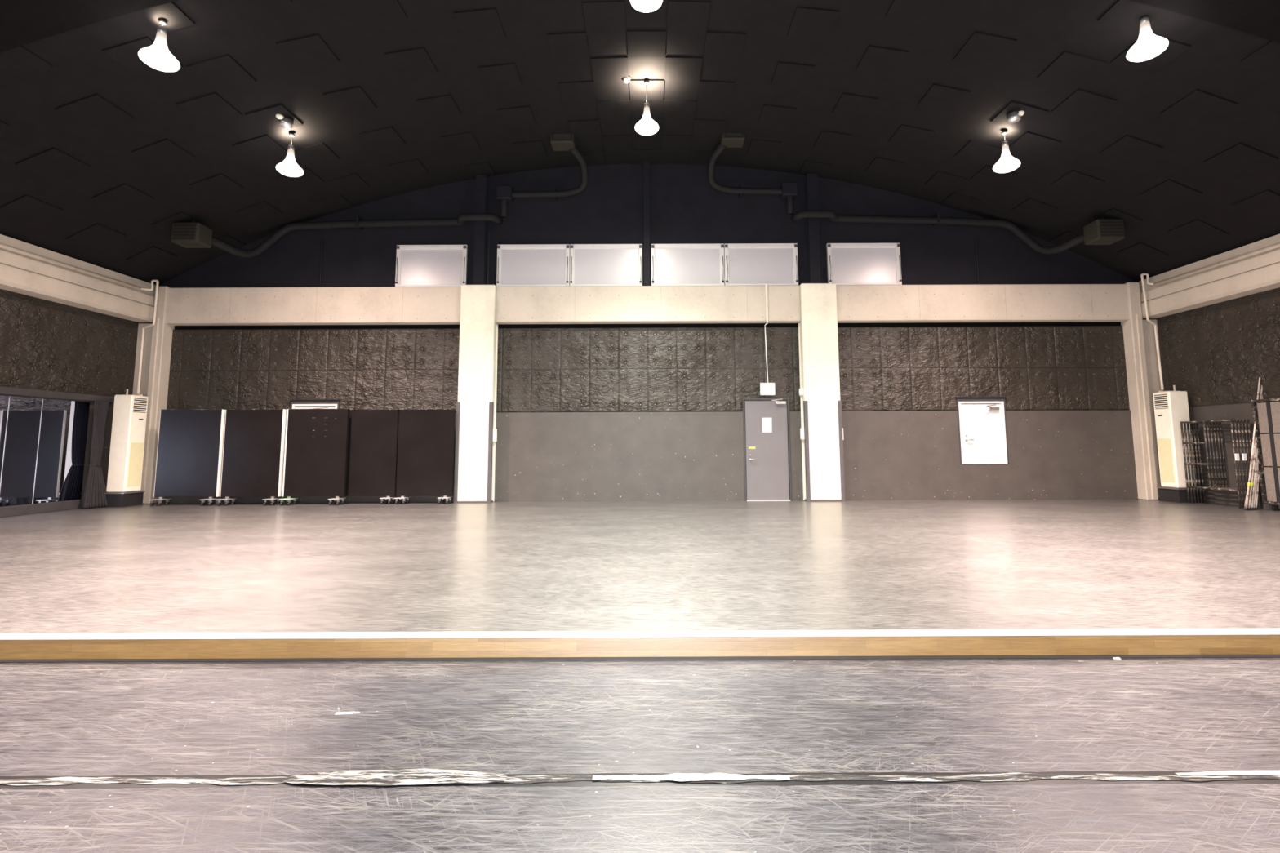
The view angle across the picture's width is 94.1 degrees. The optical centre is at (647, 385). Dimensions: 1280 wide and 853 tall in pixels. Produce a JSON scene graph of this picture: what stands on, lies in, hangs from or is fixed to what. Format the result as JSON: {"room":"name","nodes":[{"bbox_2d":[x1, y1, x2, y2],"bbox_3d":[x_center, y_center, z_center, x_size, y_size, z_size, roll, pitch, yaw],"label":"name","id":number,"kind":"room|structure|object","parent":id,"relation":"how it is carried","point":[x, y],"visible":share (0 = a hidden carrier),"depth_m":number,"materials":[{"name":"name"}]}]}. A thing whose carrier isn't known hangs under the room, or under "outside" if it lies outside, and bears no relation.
{"room":"rehearsal studio","nodes":[
{"label":"rehearsal studio","id":0,"kind":"room"},
{"bbox_2d":[0,288,139,396],"bbox_3d":[-10.334,-1.193,5.302,0.042,1.550,13.500,0,-6,0],"label":"wall","id":1,"kind":"structure","parent":0,"point":[45,344],"depth_m":10.53,"materials":[{"name":"black fabric"}]},
{"bbox_2d":[0,322,143,506],"bbox_3d":[-10.477,-0.466,5.329,0.250,5.150,13.700,0,-6,0],"label":"wall","id":2,"kind":"structure","parent":0,"point":[106,448],"depth_m":11.09,"materials":[{"name":"grey paint"}]},
{"bbox_2d":[0,499,82,517],"bbox_3d":[-10.299,1.527,4.724,0.090,0.160,12.500,0,-6,0],"label":"ledge","id":3,"kind":"object","parent":2,"relation":"attached to","point":[24,509],"visible":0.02,"depth_m":10.04,"materials":[{"name":"grey paint"}]},
{"bbox_2d":[0,395,89,506],"bbox_3d":[-10.335,0.740,6.543,0.024,1.765,8.833,0,-6,0],"label":"wall mirror","id":4,"kind":"object","parent":2,"relation":"attached to","point":[42,442],"visible":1,"depth_m":10.14,"materials":[{"name":"clear glass"}]},
{"bbox_2d":[0,386,114,403],"bbox_3d":[-10.302,-0.369,5.178,0.100,0.115,13.020,0,-6,0],"label":"rail","id":5,"kind":"object","parent":2,"relation":"attached to","point":[3,390],"visible":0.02,"depth_m":10.27,"materials":[{"name":"grey metal"}]},
{"bbox_2d":[0,234,155,322],"bbox_3d":[-10.159,-2.353,5.420,0.400,0.780,13.500,0,-6,0],"label":"beam","id":6,"kind":"structure","parent":2,"relation":"attached to","point":[20,273],"depth_m":10.34,"materials":[{"name":"concrete"}]},
{"bbox_2d":[0,243,159,394],"bbox_3d":[-9.902,-1.617,5.314,0.384,2.290,13.237,0,-6,0],"label":"pipe cover","id":7,"kind":"object","parent":6,"relation":"attached to","point":[4,246],"visible":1,"depth_m":10.99,"materials":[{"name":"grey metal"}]},
{"bbox_2d":[80,400,109,508],"bbox_3d":[-10.128,1.250,10.963,0.248,1.945,0.469,0,-6,0],"label":"curtain","id":8,"kind":"object","parent":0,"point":[94,495],"visible":1,"depth_m":10.95,"materials":[{"name":"grey fabric"}]},
{"bbox_2d":[0,0,1279,285],"bbox_3d":[-0.017,-4.205,4.262,21.300,3.151,16.971,0,-6,0],"label":"ceiling","id":9,"kind":"structure","parent":0,"point":[103,149],"depth_m":9.11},
{"bbox_2d":[137,17,180,71],"bbox_3d":[-5.806,-4.084,7.102,0.390,0.570,0.390,0,-6,0],"label":"pendant lamp","id":10,"kind":"object","parent":9,"relation":"hanging from","point":[157,55],"visible":1,"depth_m":7.04,"materials":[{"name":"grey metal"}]},
{"bbox_2d":[156,26,166,35],"bbox_3d":[-5.807,-4.235,7.118,0.092,0.083,0.092,0,-6,0],"label":"socket","id":11,"kind":"object","parent":10,"relation":"attached to","point":[161,30],"depth_m":7.08,"materials":[{"name":"grey metal"}]},
{"bbox_2d":[275,113,284,119],"bbox_3d":[-5.713,-4.178,9.240,0.132,0.075,0.132,0,-6,0],"label":"spotlight","id":12,"kind":"object","parent":9,"relation":"attached to","point":[279,116],"visible":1,"depth_m":9.21,"materials":[{"name":"beige plastic"}]},
{"bbox_2d":[278,115,293,128],"bbox_3d":[-5.693,-4.143,9.371,0.210,0.130,0.210,0,-6,0],"label":"spotlight","id":13,"kind":"object","parent":9,"relation":"attached to","point":[286,122],"visible":0.97,"depth_m":9.32,"materials":[{"name":"black paint"}]},
{"bbox_2d":[275,133,303,177],"bbox_3d":[-5.805,-3.766,9.684,0.390,0.680,0.390,0,-6,0],"label":"pendant lamp","id":14,"kind":"object","parent":9,"relation":"hanging from","point":[289,166],"visible":1,"depth_m":9.61,"materials":[{"name":"white glass"}]},
{"bbox_2d":[287,144,294,151],"bbox_3d":[-5.806,-3.862,9.693,0.092,0.083,0.092,0,-6,0],"label":"socket","id":15,"kind":"object","parent":14,"relation":"attached to","point":[291,148],"depth_m":9.66,"materials":[{"name":"grey metal"}]},
{"bbox_2d":[170,133,587,257],"bbox_3d":[-4.920,-3.704,11.662,7.424,2.360,1.630,0,-6,0],"label":"air duct","id":16,"kind":"object","parent":9,"relation":"hanging from","point":[193,234],"visible":0.99,"depth_m":12.09,"materials":[{"name":"grey metal"}]},
{"bbox_2d":[172,224,195,239],"bbox_3d":[-8.379,-2.778,10.755,0.378,0.260,0.010,0,-6,0],"label":"grille","id":17,"kind":"object","parent":16,"relation":"attached to","point":[179,231],"depth_m":10.76,"materials":[{"name":"grey metal"}]},
{"bbox_2d":[551,133,571,140],"bbox_3d":[-1.622,-4.692,11.226,0.360,0.150,0.015,0,-6,0],"label":"grille","id":18,"kind":"object","parent":16,"relation":"attached to","point":[560,136],"depth_m":11.23,"materials":[{"name":"grey metal"}]},
{"bbox_2d":[622,75,631,83],"bbox_3d":[-0.343,-4.948,9.637,0.132,0.075,0.132,0,-6,0],"label":"spotlight","id":19,"kind":"object","parent":9,"relation":"attached to","point":[626,79],"visible":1,"depth_m":9.60,"materials":[{"name":"beige plastic"}]},
{"bbox_2d":[0,0,1279,53],"bbox_3d":[-0.016,-3.941,6.472,20.412,2.767,0.680,0,-6,0],"label":"rib","id":20,"kind":"object","parent":9,"relation":"attached to","point":[22,22],"visible":1,"depth_m":6.67,"materials":[{"name":"metal"}]},
{"bbox_2d":[630,0,662,12],"bbox_3d":[-0.019,-4.848,7.047,0.390,0.734,0.390,0,-6,0],"label":"pendant lamp","id":21,"kind":"object","parent":9,"relation":"hanging from","point":[642,6],"visible":1,"depth_m":7.03,"materials":[{"name":"grey metal"}]},
{"bbox_2d":[635,80,658,135],"bbox_3d":[-0.018,-4.522,9.658,0.390,0.854,0.390,0,-6,0],"label":"pendant lamp","id":22,"kind":"object","parent":9,"relation":"hanging from","point":[646,126],"visible":1,"depth_m":9.57,"materials":[{"name":"white glass"}]},
{"bbox_2d":[644,102,649,107],"bbox_3d":[-0.018,-4.532,9.659,0.092,0.083,0.092,0,-6,0],"label":"socket","id":23,"kind":"object","parent":22,"relation":"attached to","point":[646,104],"depth_m":9.62,"materials":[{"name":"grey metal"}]},
{"bbox_2d":[707,132,1124,254],"bbox_3d":[4.918,-3.766,11.664,7.409,2.424,1.630,0,-6,0],"label":"air duct","id":24,"kind":"object","parent":9,"relation":"hanging from","point":[1102,231],"visible":1,"depth_m":12.11,"materials":[{"name":"grey metal"}]},
{"bbox_2d":[724,132,743,137],"bbox_3d":[1.622,-4.756,11.231,0.358,0.150,0.015,0,-6,0],"label":"grille","id":25,"kind":"object","parent":24,"relation":"attached to","point":[726,135],"depth_m":11.23,"materials":[{"name":"grey metal"}]},
{"bbox_2d":[1101,221,1123,235],"bbox_3d":[8.378,-2.835,10.754,0.375,0.260,0.010,0,-6,0],"label":"grille","id":26,"kind":"object","parent":24,"relation":"attached to","point":[1108,228],"depth_m":10.76,"materials":[{"name":"grey metal"}]},
{"bbox_2d":[992,130,1020,173],"bbox_3d":[5.815,-3.816,9.684,0.390,0.648,0.390,0,-6,0],"label":"pendant lamp","id":27,"kind":"object","parent":9,"relation":"hanging from","point":[1006,163],"visible":1,"depth_m":9.61,"materials":[{"name":"white glass"}]},
{"bbox_2d":[1001,140,1008,147],"bbox_3d":[5.814,-3.929,9.695,0.092,0.083,0.092,0,-6,0],"label":"socket","id":28,"kind":"object","parent":27,"relation":"attached to","point":[1005,144],"depth_m":9.66,"materials":[{"name":"grey metal"}]},
{"bbox_2d":[1005,110,1021,123],"bbox_3d":[5.697,-4.189,9.265,0.210,0.130,0.210,0,-6,0],"label":"spotlight","id":29,"kind":"object","parent":9,"relation":"attached to","point":[1012,116],"visible":0.99,"depth_m":9.21,"materials":[{"name":"silver metal"}]},
{"bbox_2d":[1017,110,1024,115],"bbox_3d":[5.752,-4.208,9.194,0.132,0.075,0.132,0,-6,0],"label":"smoke detector","id":30,"kind":"object","parent":9,"relation":"attached to","point":[1021,113],"visible":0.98,"depth_m":9.15,"materials":[{"name":"beige plastic"}]},
{"bbox_2d":[1125,15,1168,62],"bbox_3d":[5.913,-4.148,7.074,0.390,0.478,0.390,0,-6,0],"label":"pendant lamp","id":31,"kind":"object","parent":9,"relation":"hanging from","point":[1148,45],"visible":1,"depth_m":7.01,"materials":[{"name":"white glass"}]},
{"bbox_2d":[1139,15,1149,25],"bbox_3d":[5.913,-4.344,7.094,0.092,0.083,0.092,0,-6,0],"label":"socket","id":32,"kind":"object","parent":31,"relation":"attached to","point":[1144,20],"depth_m":7.06,"materials":[{"name":"grey metal"}]},
{"bbox_2d":[0,657,1279,852],"bbox_3d":[0.006,1.470,0.860,20.700,0.310,5.208,0,-6,0],"label":"floor","id":33,"kind":"structure","parent":0,"point":[1100,714],"depth_m":2.41,"materials":[{"name":"grey plastic"}]},
{"bbox_2d":[335,711,359,714],"bbox_3d":[-1.386,1.511,2.750,0.105,0.001,0.022,0,-6,-6],"label":"scrap","id":34,"kind":"object","parent":33,"relation":"on","point":[338,713],"visible":1,"depth_m":2.75,"materials":[{"name":"white paper"}]},
{"bbox_2d":[0,771,1279,788],"bbox_3d":[0.006,1.448,2.192,8.000,0.003,0.088,0,-6,0],"label":"tape","id":35,"kind":"object","parent":33,"relation":"on","point":[1256,780],"visible":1,"depth_m":2.17,"materials":[{"name":"plastic"}]},
{"bbox_2d":[0,773,1279,785],"bbox_3d":[0.006,1.444,2.191,8.000,0.003,0.063,0,-6,0],"label":"tape","id":36,"kind":"object","parent":35,"relation":"on","point":[1003,776],"visible":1,"depth_m":2.19,"materials":[{"name":"white plastic"}]},
{"bbox_2d":[282,768,506,785],"bbox_3d":[-0.928,1.444,2.205,0.816,0.007,0.112,0,-6,0],"label":"tape","id":37,"kind":"object","parent":36,"relation":"on","point":[420,775],"visible":1,"depth_m":2.19,"materials":[{"name":"white plastic"}]},
{"bbox_2d":[592,773,790,781],"bbox_3d":[0.158,1.441,2.196,0.724,0.003,0.056,0,-6,0],"label":"tape","id":38,"kind":"object","parent":36,"relation":"on","point":[674,776],"visible":1,"depth_m":2.19,"materials":[{"name":"white plastic"}]},
{"bbox_2d":[1175,770,1279,775],"bbox_3d":[2.579,1.432,2.209,1.253,0.003,0.032,0,-6,0],"label":"tape","id":39,"kind":"object","parent":36,"relation":"on","point":[1225,772],"visible":1,"depth_m":2.20,"materials":[{"name":"white plastic"}]},
{"bbox_2d":[0,654,1279,662],"bbox_3d":[0.006,1.574,3.438,20.700,0.004,0.042,0,-6,0],"label":"base trim","id":40,"kind":"structure","parent":33,"relation":"on","point":[1090,656],"depth_m":3.43,"materials":[{"name":"grey wood"}]},
{"bbox_2d":[0,498,1279,633],"bbox_3d":[0.008,2.029,7.789,20.700,0.300,8.692,0,-6,0],"label":"floor","id":41,"kind":"structure","parent":0,"point":[949,564],"depth_m":5.37,"materials":[{"name":"grey plastic"}]},
{"bbox_2d":[104,389,148,506],"bbox_3d":[-10.010,1.164,11.370,0.570,2.226,0.470,0,-6,0],"label":"air conditioner","id":42,"kind":"object","parent":41,"relation":"on","point":[130,411],"visible":1,"depth_m":11.22,"materials":[{"name":"beige plastic"}]},
{"bbox_2d":[133,397,146,413],"bbox_3d":[-9.748,0.378,11.434,0.007,0.270,0.280,0,-6,0],"label":"grille","id":43,"kind":"object","parent":42,"relation":"attached to","point":[140,404],"depth_m":11.43,"materials":[{"name":"beige plastic"}]},
{"bbox_2d":[132,286,174,504],"bbox_3d":[-10.023,0.160,11.938,0.648,4.340,0.302,0,-6,0],"label":"column","id":44,"kind":"structure","parent":41,"relation":"on","point":[157,350],"depth_m":11.89,"materials":[{"name":"concrete"}]},
{"bbox_2d":[148,408,225,506],"bbox_3d":[-8.794,1.363,11.404,1.210,1.825,0.300,0,-6,0],"label":"panel","id":45,"kind":"object","parent":41,"relation":"on","point":[189,454],"visible":0.96,"depth_m":11.41,"materials":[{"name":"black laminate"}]},
{"bbox_2d":[216,408,286,506],"bbox_3d":[-7.574,1.359,11.404,1.126,1.825,0.300,0,-6,0],"label":"panel","id":46,"kind":"object","parent":41,"relation":"on","point":[253,451],"visible":0.99,"depth_m":11.41,"materials":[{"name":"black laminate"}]},
{"bbox_2d":[279,408,349,505],"bbox_3d":[-6.370,1.354,11.404,1.178,1.825,0.300,0,-6,0],"label":"panel","id":47,"kind":"object","parent":41,"relation":"on","point":[317,440],"visible":1,"depth_m":11.41,"materials":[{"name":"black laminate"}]},
{"bbox_2d":[346,408,399,504],"bbox_3d":[-5.363,1.367,11.558,0.970,1.821,0.300,0,-6,0],"label":"panel","id":48,"kind":"object","parent":41,"relation":"on","point":[373,433],"visible":0.91,"depth_m":11.56,"materials":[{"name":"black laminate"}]},
{"bbox_2d":[394,408,455,504],"bbox_3d":[-4.321,1.363,11.558,1.082,1.821,0.300,0,-6,0],"label":"panel","id":49,"kind":"object","parent":41,"relation":"on","point":[426,437],"visible":1,"depth_m":11.56,"materials":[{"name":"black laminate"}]},
{"bbox_2d":[453,284,497,502],"bbox_3d":[-3.414,0.135,11.922,0.714,4.334,0.334,0,-6,0],"label":"concrete pillar","id":50,"kind":"structure","parent":41,"relation":"on","point":[475,406],"depth_m":11.77,"materials":[{"name":"beige concrete"}]},
{"bbox_2d":[472,174,489,284],"bbox_3d":[-3.447,-3.195,12.303,0.330,2.397,0.170,0,-6,0],"label":"steel post","id":51,"kind":"object","parent":50,"relation":"on","point":[482,181],"visible":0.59,"depth_m":12.24,"materials":[{"name":"black metal"}]},
{"bbox_2d":[493,428,497,441],"bbox_3d":[-3.032,0.982,11.818,0.068,0.258,0.110,0,-6,0],"label":"switch box","id":52,"kind":"object","parent":50,"relation":"attached to","point":[495,430],"visible":1,"depth_m":11.77,"materials":[{"name":"beige plastic"}]},
{"bbox_2d":[493,324,497,501],"bbox_3d":[-3.057,0.521,11.957,0.022,3.550,0.034,0,-6,0],"label":"cable conduit","id":53,"kind":"object","parent":50,"relation":"attached to","point":[497,324],"visible":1,"depth_m":11.95,"materials":[{"name":"white metal"}]},
{"bbox_2d":[0,635,1279,659],"bbox_3d":[0.006,1.523,3.468,20.700,0.112,0.008,0,-6,0],"label":"fascia","id":54,"kind":"object","parent":41,"relation":"attached to","point":[1136,644],"visible":1,"depth_m":3.46,"materials":[{"name":"brown wood"}]},
{"bbox_2d":[0,628,1279,639],"bbox_3d":[0.006,1.453,3.482,20.700,0.030,0.031,0,-6,0],"label":"nosing","id":55,"kind":"structure","parent":41,"relation":"attached to","point":[1118,632],"depth_m":3.47,"materials":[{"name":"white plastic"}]},
{"bbox_2d":[798,283,844,502],"bbox_3d":[3.446,0.107,11.922,0.734,4.334,0.334,0,-6,0],"label":"concrete pillar","id":56,"kind":"structure","parent":41,"relation":"on","point":[821,404],"depth_m":11.77,"materials":[{"name":"white concrete"}]},
{"bbox_2d":[799,388,803,395],"bbox_3d":[3.057,0.124,11.902,0.068,0.142,0.110,0,-6,0],"label":"sensor box","id":57,"kind":"object","parent":56,"relation":"attached to","point":[801,390],"visible":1,"depth_m":11.85,"materials":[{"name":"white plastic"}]},
{"bbox_2d":[798,323,804,500],"bbox_3d":[3.081,0.496,11.957,0.022,3.550,0.034,0,-6,0],"label":"cable conduit","id":58,"kind":"object","parent":56,"relation":"attached to","point":[798,323],"visible":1,"depth_m":11.94,"materials":[{"name":"white metal"}]},
{"bbox_2d":[800,427,804,439],"bbox_3d":[3.060,0.955,11.818,0.068,0.226,0.110,0,-6,0],"label":"switch box","id":59,"kind":"object","parent":56,"relation":"attached to","point":[802,429],"visible":1,"depth_m":11.77,"materials":[{"name":"beige plastic"}]},
{"bbox_2d":[804,173,822,283],"bbox_3d":[3.417,-3.223,12.303,0.330,2.399,0.170,0,-6,0],"label":"steel post","id":60,"kind":"object","parent":56,"relation":"on","point":[815,274],"visible":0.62,"depth_m":12.24,"materials":[{"name":"metal"}]},
{"bbox_2d":[1120,282,1163,500],"bbox_3d":[10.024,0.080,11.938,0.648,4.340,0.302,0,-6,0],"label":"column","id":61,"kind":"structure","parent":41,"relation":"on","point":[1139,336],"depth_m":11.87,"materials":[{"name":"concrete"}]},
{"bbox_2d":[1152,385,1199,502],"bbox_3d":[10.069,1.087,11.369,0.470,2.219,0.470,0,-6,0],"label":"air conditioner","id":62,"kind":"object","parent":41,"relation":"on","point":[1171,407],"visible":0.94,"depth_m":11.24,"materials":[{"name":"beige plastic"}]},
{"bbox_2d":[1153,394,1168,408],"bbox_3d":[9.847,0.306,11.434,0.015,0.270,0.280,0,-6,0],"label":"grille","id":63,"kind":"object","parent":62,"relation":"attached to","point":[1160,401],"depth_m":11.43,"materials":[{"name":"beige plastic"}]},
{"bbox_2d":[1180,419,1241,508],"bbox_3d":[9.931,1.365,10.537,0.031,1.500,0.981,0,-6,0],"label":"frame","id":64,"kind":"object","parent":41,"relation":"on","point":[1188,486],"visible":1,"depth_m":10.57,"materials":[{"name":"black metal"}]},
{"bbox_2d":[1234,453,1239,460],"bbox_3d":[9.930,1.203,10.038,0.060,0.120,0.025,0,-6,0],"label":"tag","id":65,"kind":"object","parent":64,"relation":"attached to","point":[1237,455],"visible":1,"depth_m":10.03,"materials":[{"name":"paper"}]},
{"bbox_2d":[1183,419,1244,508],"bbox_3d":[9.992,1.365,10.542,0.031,1.500,0.981,0,-6,0],"label":"frame","id":66,"kind":"object","parent":41,"relation":"on","point":[1233,420],"visible":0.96,"depth_m":10.56,"materials":[{"name":"black metal"}]},
{"bbox_2d":[1186,419,1248,507],"bbox_3d":[10.055,1.365,10.547,0.031,1.500,0.981,0,-6,0],"label":"frame","id":67,"kind":"object","parent":41,"relation":"on","point":[1237,420],"visible":0.53,"depth_m":10.57,"materials":[{"name":"black metal"}]},
{"bbox_2d":[1241,453,1247,460],"bbox_3d":[10.054,1.203,10.038,0.060,0.120,0.025,0,-6,0],"label":"tag","id":68,"kind":"object","parent":67,"relation":"attached to","point":[1244,455],"visible":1,"depth_m":10.03,"materials":[{"name":"paper"}]},
{"bbox_2d":[1189,419,1251,506],"bbox_3d":[10.117,1.365,10.552,0.031,1.500,0.981,0,-6,0],"label":"frame","id":69,"kind":"object","parent":41,"relation":"on","point":[1240,420],"visible":0.51,"depth_m":10.59,"materials":[{"name":"black metal"}]},
{"bbox_2d":[1192,419,1253,502],"bbox_3d":[10.178,1.366,10.557,0.031,1.500,0.981,0,-6,0],"label":"frame","id":70,"kind":"object","parent":41,"relation":"on","point":[1243,420],"visible":0.44,"depth_m":10.60,"materials":[{"name":"black metal"}]},
{"bbox_2d":[1195,419,1258,508],"bbox_3d":[10.241,1.366,10.562,0.031,1.500,0.981,0,-6,0],"label":"frame","id":71,"kind":"object","parent":41,"relation":"on","point":[1246,420],"visible":0.4,"depth_m":10.62,"materials":[{"name":"black metal"}]},
{"bbox_2d":[1208,423,1262,508],"bbox_3d":[10.326,1.400,10.508,0.030,1.420,0.800,0,-6,0],"label":"board","id":72,"kind":"object","parent":41,"relation":"on","point":[1221,497],"visible":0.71,"depth_m":10.56,"materials":[{"name":"grey paint"}]},
{"bbox_2d":[1243,439,1255,510],"bbox_3d":[10.075,1.185,9.919,0.554,1.730,0.034,0,-6,-7],"label":"leaning pole","id":73,"kind":"object","parent":41,"relation":"on","point":[1244,507],"visible":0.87,"depth_m":9.88,"materials":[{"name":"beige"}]},
{"bbox_2d":[1244,377,1260,510],"bbox_3d":[10.038,0.949,9.882,0.549,2.193,0.034,0,-6,-7],"label":"leaning pole","id":74,"kind":"object","parent":41,"relation":"on","point":[1259,383],"visible":1,"depth_m":9.85,"materials":[{"name":"grey metal"}]},
{"bbox_2d":[1247,384,1262,510],"bbox_3d":[10.101,0.940,9.895,0.563,2.213,0.034,0,-6,-7],"label":"leaning pole","id":75,"kind":"object","parent":41,"relation":"on","point":[1261,389],"visible":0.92,"depth_m":9.83,"materials":[{"name":"grey metal"}]},
{"bbox_2d":[1253,434,1260,510],"bbox_3d":[10.172,0.964,9.918,0.497,2.169,0.034,1,-6,-8],"label":"leaning pole","id":76,"kind":"object","parent":41,"relation":"on","point":[1256,475],"visible":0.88,"depth_m":9.82,"materials":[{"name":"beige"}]},
{"bbox_2d":[1250,393,1263,510],"bbox_3d":[10.136,0.977,9.902,0.520,2.140,0.034,0,-6,-7],"label":"leaning pole","id":77,"kind":"object","parent":41,"relation":"on","point":[1256,454],"visible":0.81,"depth_m":9.83,"materials":[{"name":"grey metal"}]},
{"bbox_2d":[1254,441,1261,510],"bbox_3d":[10.197,1.061,9.920,0.450,1.976,0.034,1,-6,-9],"label":"leaning pole","id":78,"kind":"object","parent":41,"relation":"on","point":[1258,476],"visible":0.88,"depth_m":9.82,"materials":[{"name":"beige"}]},
{"bbox_2d":[1251,397,1279,511],"bbox_3d":[10.139,1.079,9.279,0.050,1.812,1.230,0,-6,0],"label":"deck","id":79,"kind":"object","parent":41,"relation":"on","point":[1268,412],"visible":1,"depth_m":9.71,"materials":[{"name":"beige wood"}]},
{"bbox_2d":[1257,400,1279,511],"bbox_3d":[10.224,1.079,9.279,0.050,1.812,1.230,0,-6,0],"label":"deck","id":80,"kind":"object","parent":41,"relation":"on","point":[1276,507],"visible":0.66,"depth_m":9.81,"materials":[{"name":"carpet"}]},
{"bbox_2d":[143,318,1151,413],"bbox_3d":[0.001,0.268,12.206,21.300,4.300,0.260,0,-6,0],"label":"wall","id":81,"kind":"structure","parent":0,"point":[1095,323],"depth_m":12.23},
{"bbox_2d":[165,286,461,325],"bbox_3d":[-6.761,-1.621,12.149,5.990,0.739,0.241,0,-6,0],"label":"beam","id":82,"kind":"structure","parent":81,"relation":"attached to","point":[374,305],"depth_m":12.03,"materials":[{"name":"concrete"}]},
{"bbox_2d":[288,399,341,408],"bbox_3d":[-6.698,0.942,11.907,1.009,1.348,0.204,0,-6,0],"label":"door","id":83,"kind":"structure","parent":81,"relation":"in","point":[295,403],"depth_m":11.99,"materials":[{"name":"grey paint"}]},
{"bbox_2d":[495,284,800,324],"bbox_3d":[0.003,-1.648,12.149,6.160,0.739,0.241,0,-6,0],"label":"beam","id":84,"kind":"structure","parent":81,"relation":"attached to","point":[578,304],"depth_m":12.03,"materials":[{"name":"concrete"}]},
{"bbox_2d":[742,397,791,501],"bbox_3d":[2.382,1.255,11.873,0.939,2.049,0.199,0,-6,0],"label":"door","id":85,"kind":"structure","parent":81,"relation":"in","point":[766,420],"depth_m":11.91,"materials":[{"name":"grey paint"}]},
{"bbox_2d":[955,396,1008,464],"bbox_3d":[6.705,0.888,11.907,1.009,1.348,0.204,0,-6,0],"label":"door","id":86,"kind":"structure","parent":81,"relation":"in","point":[982,425],"depth_m":11.94,"materials":[{"name":"white paint"}]},
{"bbox_2d":[835,284,1128,323],"bbox_3d":[6.768,-1.675,12.149,5.950,0.739,0.241,0,-6,0],"label":"beam","id":87,"kind":"structure","parent":81,"relation":"attached to","point":[986,303],"depth_m":12.03,"materials":[{"name":"concrete"}]},
{"bbox_2d":[158,164,1137,287],"bbox_3d":[-0.013,-3.337,12.442,21.300,2.920,0.001,0,-6,0],"label":"wall","id":88,"kind":"structure","parent":0,"point":[685,208],"depth_m":12.43,"materials":[{"name":"black paint"}]},
{"bbox_2d":[319,240,323,287],"bbox_3d":[-6.771,-2.490,12.343,0.035,1.030,0.040,0,-6,0],"label":"cable","id":89,"kind":"object","parent":88,"relation":"attached to","point":[322,242],"visible":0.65,"depth_m":12.34,"materials":[{"name":"metal"}]},
{"bbox_2d":[395,244,467,286],"bbox_3d":[-4.474,-2.475,12.300,1.452,0.892,0.111,0,-6,0],"label":"window","id":90,"kind":"structure","parent":88,"relation":"in","point":[416,265],"depth_m":12.31,"materials":[{"name":"white glass"}]},
{"bbox_2d":[496,244,569,286],"bbox_3d":[-2.369,-2.483,12.300,1.497,0.892,0.111,0,-6,0],"label":"window","id":91,"kind":"structure","parent":88,"relation":"in","point":[517,264],"depth_m":12.31,"materials":[{"name":"white glass"}]},
{"bbox_2d":[569,244,642,286],"bbox_3d":[-0.861,-2.490,12.300,1.497,0.892,0.111,0,-6,0],"label":"window","id":92,"kind":"structure","parent":88,"relation":"in","point":[590,264],"depth_m":12.31,"materials":[{"name":"white glass"}]},
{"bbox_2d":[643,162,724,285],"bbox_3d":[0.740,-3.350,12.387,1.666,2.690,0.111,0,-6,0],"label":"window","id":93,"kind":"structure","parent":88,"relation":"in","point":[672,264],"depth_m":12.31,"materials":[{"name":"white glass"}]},
{"bbox_2d":[724,243,798,285],"bbox_3d":[2.341,-2.502,12.300,1.508,0.892,0.111,0,-6,0],"label":"window","id":94,"kind":"structure","parent":88,"relation":"in","point":[744,264],"depth_m":12.32,"materials":[{"name":"white glass"}]},
{"bbox_2d":[826,243,902,284],"bbox_3d":[4.468,-2.511,12.300,1.508,0.892,0.111,0,-6,0],"label":"window","id":95,"kind":"structure","parent":88,"relation":"in","point":[847,264],"depth_m":12.31,"materials":[{"name":"white glass"}]},
{"bbox_2d":[974,238,979,284],"bbox_3d":[6.826,-2.545,12.343,0.035,1.030,0.040,0,-6,0],"label":"cable","id":96,"kind":"object","parent":88,"relation":"attached to","point":[975,239],"visible":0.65,"depth_m":12.34,"materials":[{"name":"metal"}]},
{"bbox_2d":[161,325,1137,502],"bbox_3d":[0.002,0.554,12.008,19.400,3.490,0.075,0,-6,0],"label":"wall","id":97,"kind":"structure","parent":0,"point":[652,369],"depth_m":12.03,"materials":[{"name":"grey paint"}]},
{"bbox_2d":[764,284,768,382],"bbox_3d":[2.405,-1.055,12.043,0.054,1.999,0.213,0,-6,0],"label":"cable conduit","id":98,"kind":"object","parent":97,"relation":"attached to","point":[766,285],"visible":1,"depth_m":12.03,"materials":[{"name":"white plastic"}]},
{"bbox_2d":[760,382,775,395],"bbox_3d":[2.411,0.069,11.999,0.292,0.248,0.079,0,-6,0],"label":"box","id":99,"kind":"object","parent":97,"relation":"attached to","point":[766,388],"visible":1,"depth_m":11.96,"materials":[{"name":"white plastic"}]},
{"bbox_2d":[1151,318,1279,510],"bbox_3d":[10.473,-0.550,5.329,0.250,5.150,13.700,0,-6,0],"label":"wall","id":100,"kind":"structure","parent":0,"point":[1238,411],"depth_m":10.94,"materials":[{"name":"grey paint"}]},
{"bbox_2d":[1138,234,1279,318],"bbox_3d":[10.140,-2.434,5.420,0.400,0.780,13.500,0,-6,0],"label":"beam","id":101,"kind":"structure","parent":100,"relation":"attached to","point":[1260,273],"depth_m":10.47,"materials":[{"name":"concrete"}]},
{"bbox_2d":[1140,242,1279,390],"bbox_3d":[9.970,-1.725,5.316,0.350,2.336,13.236,0,-6,0],"label":"pipe cover","id":102,"kind":"object","parent":101,"relation":"attached to","point":[1276,246],"visible":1,"depth_m":11.18,"materials":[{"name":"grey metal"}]},
{"bbox_2d":[1155,287,1279,406],"bbox_3d":[10.325,-1.141,5.289,0.042,1.820,13.500,0,-6,0],"label":"wall","id":103,"kind":"structure","parent":0,"point":[1219,353],"depth_m":10.65,"materials":[{"name":"black fabric"}]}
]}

